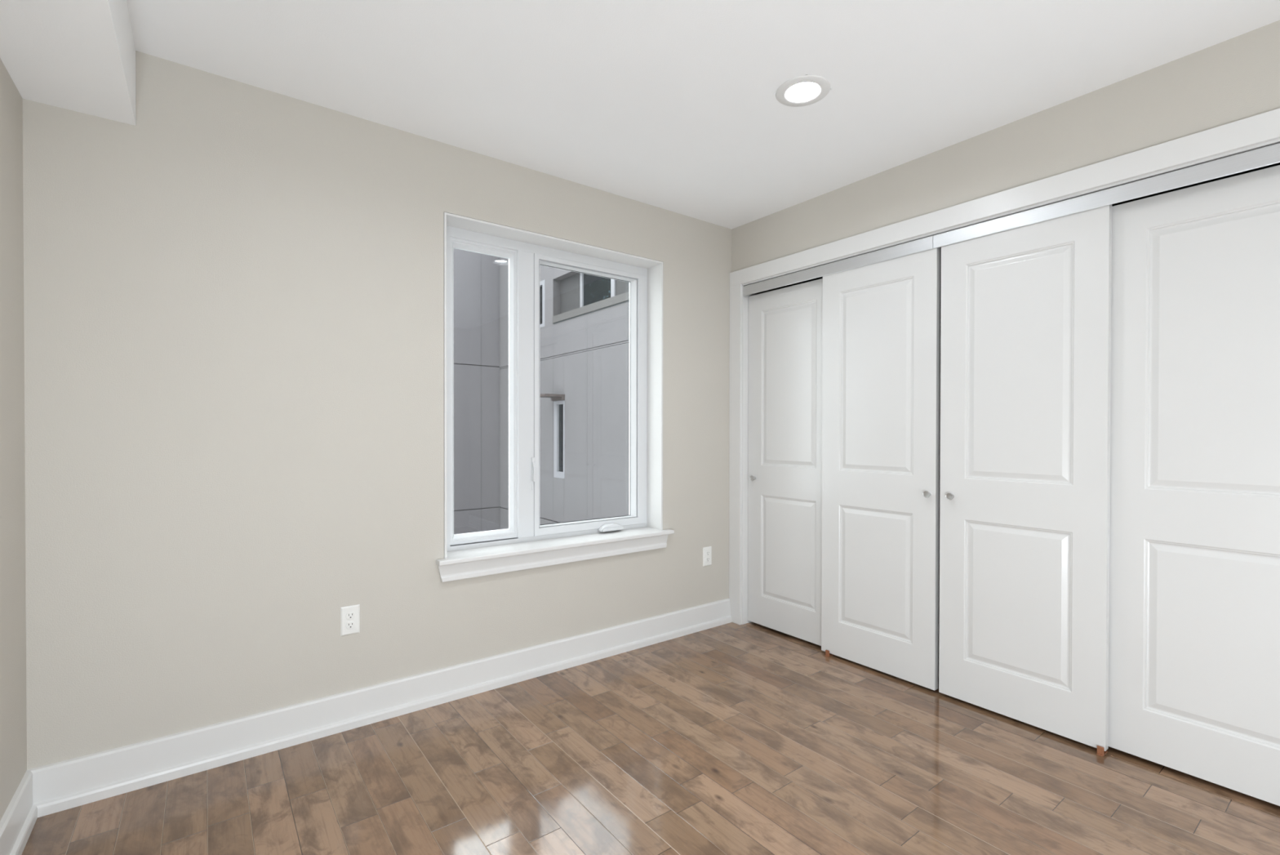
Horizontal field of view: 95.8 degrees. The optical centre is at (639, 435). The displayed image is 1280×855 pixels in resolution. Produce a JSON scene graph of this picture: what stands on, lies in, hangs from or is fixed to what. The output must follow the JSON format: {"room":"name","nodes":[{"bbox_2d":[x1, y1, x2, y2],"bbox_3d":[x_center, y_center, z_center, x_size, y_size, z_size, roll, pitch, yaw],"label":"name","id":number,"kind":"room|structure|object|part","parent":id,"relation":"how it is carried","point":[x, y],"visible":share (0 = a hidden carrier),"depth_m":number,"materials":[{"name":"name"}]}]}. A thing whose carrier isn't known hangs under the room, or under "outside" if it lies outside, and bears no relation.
{"room":"empty bedroom","nodes":[
{"label":"empty bedroom","id":0,"kind":"room"},
{"bbox_2d":[0,57,26,820],"bbox_3d":[-0.679,-0.037,-0.010,0.200,2.500,4.400,0,1,-37],"label":"wall","id":1,"kind":"structure","parent":0,"point":[13,712],"depth_m":1.68,"materials":[{"name":"beige paint"}]},
{"bbox_2d":[0,769,37,854],"bbox_3d":[-0.650,1.138,0.147,0.027,0.147,4.200,0,1,-37],"label":"baseboard","id":2,"kind":"structure","parent":1,"relation":"attached to","point":[17,823],"depth_m":1.68,"materials":[{"name":"white paint"}]},
{"bbox_2d":[22,50,802,769],"bbox_3d":[-0.451,-0.059,3.042,4.237,2.500,0.200,0,1,-37],"label":"wall","id":3,"kind":"structure","parent":0,"point":[233,293],"depth_m":2.19,"materials":[{"name":"beige paint"}]},
{"bbox_2d":[340,604,359,635],"bbox_3d":[-1.185,0.757,2.365,0.071,0.117,0.008,0,1,-37],"label":"wall outlet","id":4,"kind":"object","parent":3,"relation":"attached to","point":[349,615],"visible":1,"depth_m":2.36,"materials":[{"name":"plastic"}]},
{"bbox_2d":[346,621,355,628],"bbox_3d":[-1.183,0.777,2.363,0.034,0.028,0.002,0,1,-37],"label":"receptacle","id":5,"kind":"object","parent":4,"relation":"attached to","point":[349,624],"depth_m":2.36,"materials":[{"name":"plastic"}]},
{"bbox_2d":[346,611,355,619],"bbox_3d":[-1.183,0.738,2.363,0.034,0.028,0.002,0,1,-37],"label":"receptacle","id":6,"kind":"object","parent":4,"relation":"attached to","point":[349,615],"depth_m":2.36,"materials":[{"name":"plastic"}]},
{"bbox_2d":[28,598,731,817],"bbox_3d":[-0.671,1.119,2.743,3.118,0.147,0.027,0,1,-37],"label":"baseboard","id":7,"kind":"structure","parent":3,"relation":"attached to","point":[72,783],"depth_m":2.30,"materials":[{"name":"white paint"}]},
{"bbox_2d":[435,212,674,582],"bbox_3d":[-0.415,-0.174,3.037,1.349,1.654,0.247,0,1,-37],"label":"window","id":8,"kind":"structure","parent":3,"relation":"in","point":[526,544],"depth_m":3.00,"materials":[{"name":"white paint"}]},
{"bbox_3d":[-0.779,-0.208,2.873,0.353,1.478,0.049,0,1,-37],"label":"fixed sash","id":9,"kind":"part","parent":8,"relation":"part of","materials":[{"name":"plastic"}]},
{"bbox_3d":[-0.552,0.178,3.000,0.015,0.125,0.026,0,1,-37],"label":"lock lever","id":10,"kind":"part","parent":8,"relation":"part of","materials":[{"name":"plastic"}]},
{"bbox_3d":[-0.273,-0.210,3.250,0.733,1.474,0.056,0,1,-37],"label":"casement sash","id":11,"kind":"part","parent":8,"relation":"part of","materials":[{"name":"plastic"}]},
{"bbox_3d":[-0.154,0.530,3.268,0.140,0.018,0.012,0,1,-37],"label":"crank handle","id":12,"kind":"part","parent":8,"relation":"part of","materials":[{"name":"plastic"}]},
{"bbox_2d":[702,546,711,566],"bbox_3d":[0.418,0.749,3.572,0.071,0.117,0.008,0,1,-37],"label":"wall outlet","id":13,"kind":"object","parent":3,"relation":"attached to","point":[707,551],"visible":1,"depth_m":3.57,"materials":[{"name":"plastic"}]},
{"bbox_2d":[0,0,1279,229],"bbox_3d":[0.874,-1.268,1.276,4.237,0.454,4.600,0,1,-37],"label":"ceiling","id":14,"kind":"structure","parent":0,"point":[673,105],"depth_m":2.00,"materials":[{"name":"white paint"}]},
{"bbox_2d":[775,74,830,106],"bbox_3d":[0.616,-1.349,2.188,0.200,0.106,0.200,0,1,-37],"label":"recessed light","id":15,"kind":"object","parent":14,"relation":"in","point":[804,90],"visible":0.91,"depth_m":2.19,"materials":[{"name":"white paint"}]},
{"bbox_2d":[22,622,1279,854],"bbox_3d":[0.871,1.305,1.294,4.237,0.200,4.600,0,1,-37],"label":"floor","id":16,"kind":"structure","parent":0,"point":[731,738],"depth_m":1.99,"materials":[{"name":"brown wood"}]},
{"bbox_2d":[825,649,833,657],"bbox_3d":[1.026,1.176,3.132,0.054,0.031,0.020,0,1,-37],"label":"floor guide","id":17,"kind":"object","parent":16,"relation":"on","point":[828,654],"visible":0.97,"depth_m":3.12,"materials":[{"name":"brown plastic"}]},
{"bbox_2d":[1096,745,1107,756],"bbox_3d":[1.742,1.184,2.181,0.054,0.031,0.020,0,1,-37],"label":"floor guide","id":18,"kind":"object","parent":16,"relation":"on","point":[1100,750],"visible":1,"depth_m":2.17,"materials":[{"name":"brown plastic"}]},
{"bbox_2d":[731,19,1279,271],"bbox_3d":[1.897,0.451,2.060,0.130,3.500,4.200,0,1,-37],"label":"wall","id":19,"kind":"structure","parent":0,"point":[1236,78],"depth_m":2.30,"materials":[{"name":"beige paint"}]},
{"bbox_2d":[728,107,1279,624],"bbox_3d":[1.421,0.086,2.675,0.148,2.219,2.639,0,1,-37],"label":"trim","id":20,"kind":"structure","parent":19,"relation":"attached to","point":[1260,130],"depth_m":2.69,"materials":[{"name":"white paint"}]},
{"bbox_3d":[0.604,0.122,3.652,0.018,2.130,0.095,0,1,-37],"label":"casing","id":21,"kind":"part","parent":20,"relation":"part of","materials":[{"name":"white paint"}]},
{"bbox_3d":[1.371,-0.979,2.628,0.018,0.089,2.639,0,1,-37],"label":"head casing","id":22,"kind":"part","parent":20,"relation":"part of","materials":[{"name":"white paint"}]},
{"bbox_2d":[742,142,1279,296],"bbox_3d":[1.421,-0.893,2.668,0.114,0.066,2.439,0,1,-37],"label":"door track","id":23,"kind":"object","parent":19,"relation":"attached to","point":[1269,154],"visible":1,"depth_m":2.28,"materials":[{"name":"metal"}]},
{"bbox_2d":[747,278,822,645],"bbox_3d":[0.869,0.150,3.400,0.061,2.040,0.615,0,1,-37],"label":"door","id":24,"kind":"structure","parent":23,"relation":"hanging from","point":[784,458],"depth_m":3.40,"materials":[{"name":"white paint"}]},
{"bbox_3d":[0.704,0.267,3.592,0.027,0.032,0.032,0,1,-37],"label":"knob","id":25,"kind":"part","parent":24,"relation":"part of","materials":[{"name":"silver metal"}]},
{"bbox_2d":[821,247,940,690],"bbox_3d":[1.181,0.148,2.914,0.061,2.060,0.615,0,1,-37],"label":"door","id":26,"kind":"structure","parent":23,"relation":"hanging from","point":[881,327],"depth_m":2.88,"materials":[{"name":"white paint"}]},
{"bbox_3d":[1.334,0.274,2.684,0.027,0.032,0.032,0,1,-37],"label":"knob","id":27,"kind":"part","parent":26,"relation":"part of","materials":[{"name":"silver metal"}]},
{"bbox_2d":[938,204,1111,751],"bbox_3d":[1.563,0.153,2.407,0.061,2.060,0.615,0,1,-37],"label":"door","id":28,"kind":"structure","parent":23,"relation":"hanging from","point":[1025,317],"depth_m":2.36,"materials":[{"name":"white paint"}]},
{"bbox_3d":[1.397,0.275,2.601,0.027,0.032,0.032,0,1,-37],"label":"knob","id":29,"kind":"part","parent":28,"relation":"part of","materials":[{"name":"silver metal"}]},
{"bbox_2d":[1108,164,1279,805],"bbox_3d":[1.962,0.161,1.950,0.061,2.043,0.615,0,1,-37],"label":"door","id":30,"kind":"structure","parent":23,"relation":"hanging from","point":[1194,651],"depth_m":1.99,"materials":[{"name":"white paint"}]},
{"bbox_2d":[802,163,1279,639],"bbox_3d":[1.826,-0.055,2.817,0.670,2.500,2.900,0,1,-37],"label":"closet interior","id":31,"kind":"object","parent":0,"point":[1277,164],"depth_m":3.35,"materials":[{"name":"grey"}]},
{"label":"outside","id":32,"kind":"structure","parent":0,"visible":0},
{"bbox_3d":[-3.296,4.239,9.698,17.000,0.200,13.800,0,1,-37],"label":"ground","id":33,"kind":"structure","parent":32,"visible":0},
{"bbox_2d":[453,248,629,533],"bbox_3d":[-3.872,0.358,5.538,9.100,7.620,6.099,0,1,-37],"label":"neighbouring building","id":34,"kind":"structure","parent":33,"relation":"on","point":[584,318],"depth_m":8.56,"materials":[{"name":"grey"}]},
{"bbox_3d":[-5.739,0.340,7.792,8.830,7.620,0.250,0,1,-37],"label":"wall panel","id":35,"kind":"part","parent":34,"relation":"part of","materials":[{"name":"grey"}]},
{"bbox_3d":[-1.762,-2.006,9.243,0.005,0.620,1.050,0,1,-37],"label":"glass pane","id":36,"kind":"part","parent":34,"relation":"part of","materials":[{"name":"black glass"}]},
{"bbox_3d":[-1.129,0.041,8.398,0.005,1.000,0.200,0,1,-37],"label":"glass pane","id":37,"kind":"part","parent":34,"relation":"part of","materials":[{"name":"black glass"}]},
{"bbox_3d":[-1.002,-2.009,8.370,0.010,0.580,0.600,0,1,-37],"label":"screen panel","id":38,"kind":"part","parent":34,"relation":"part of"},
{"bbox_3d":[-0.572,-2.004,7.805,0.005,0.580,0.720,0,1,-37],"label":"glass pane","id":39,"kind":"part","parent":34,"relation":"part of","materials":[{"name":"black glass"}]},
{"bbox_3d":[0.097,-1.997,6.913,0.010,0.580,1.350,0,1,-37],"label":"screen panel","id":40,"kind":"part","parent":34,"relation":"part of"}
]}

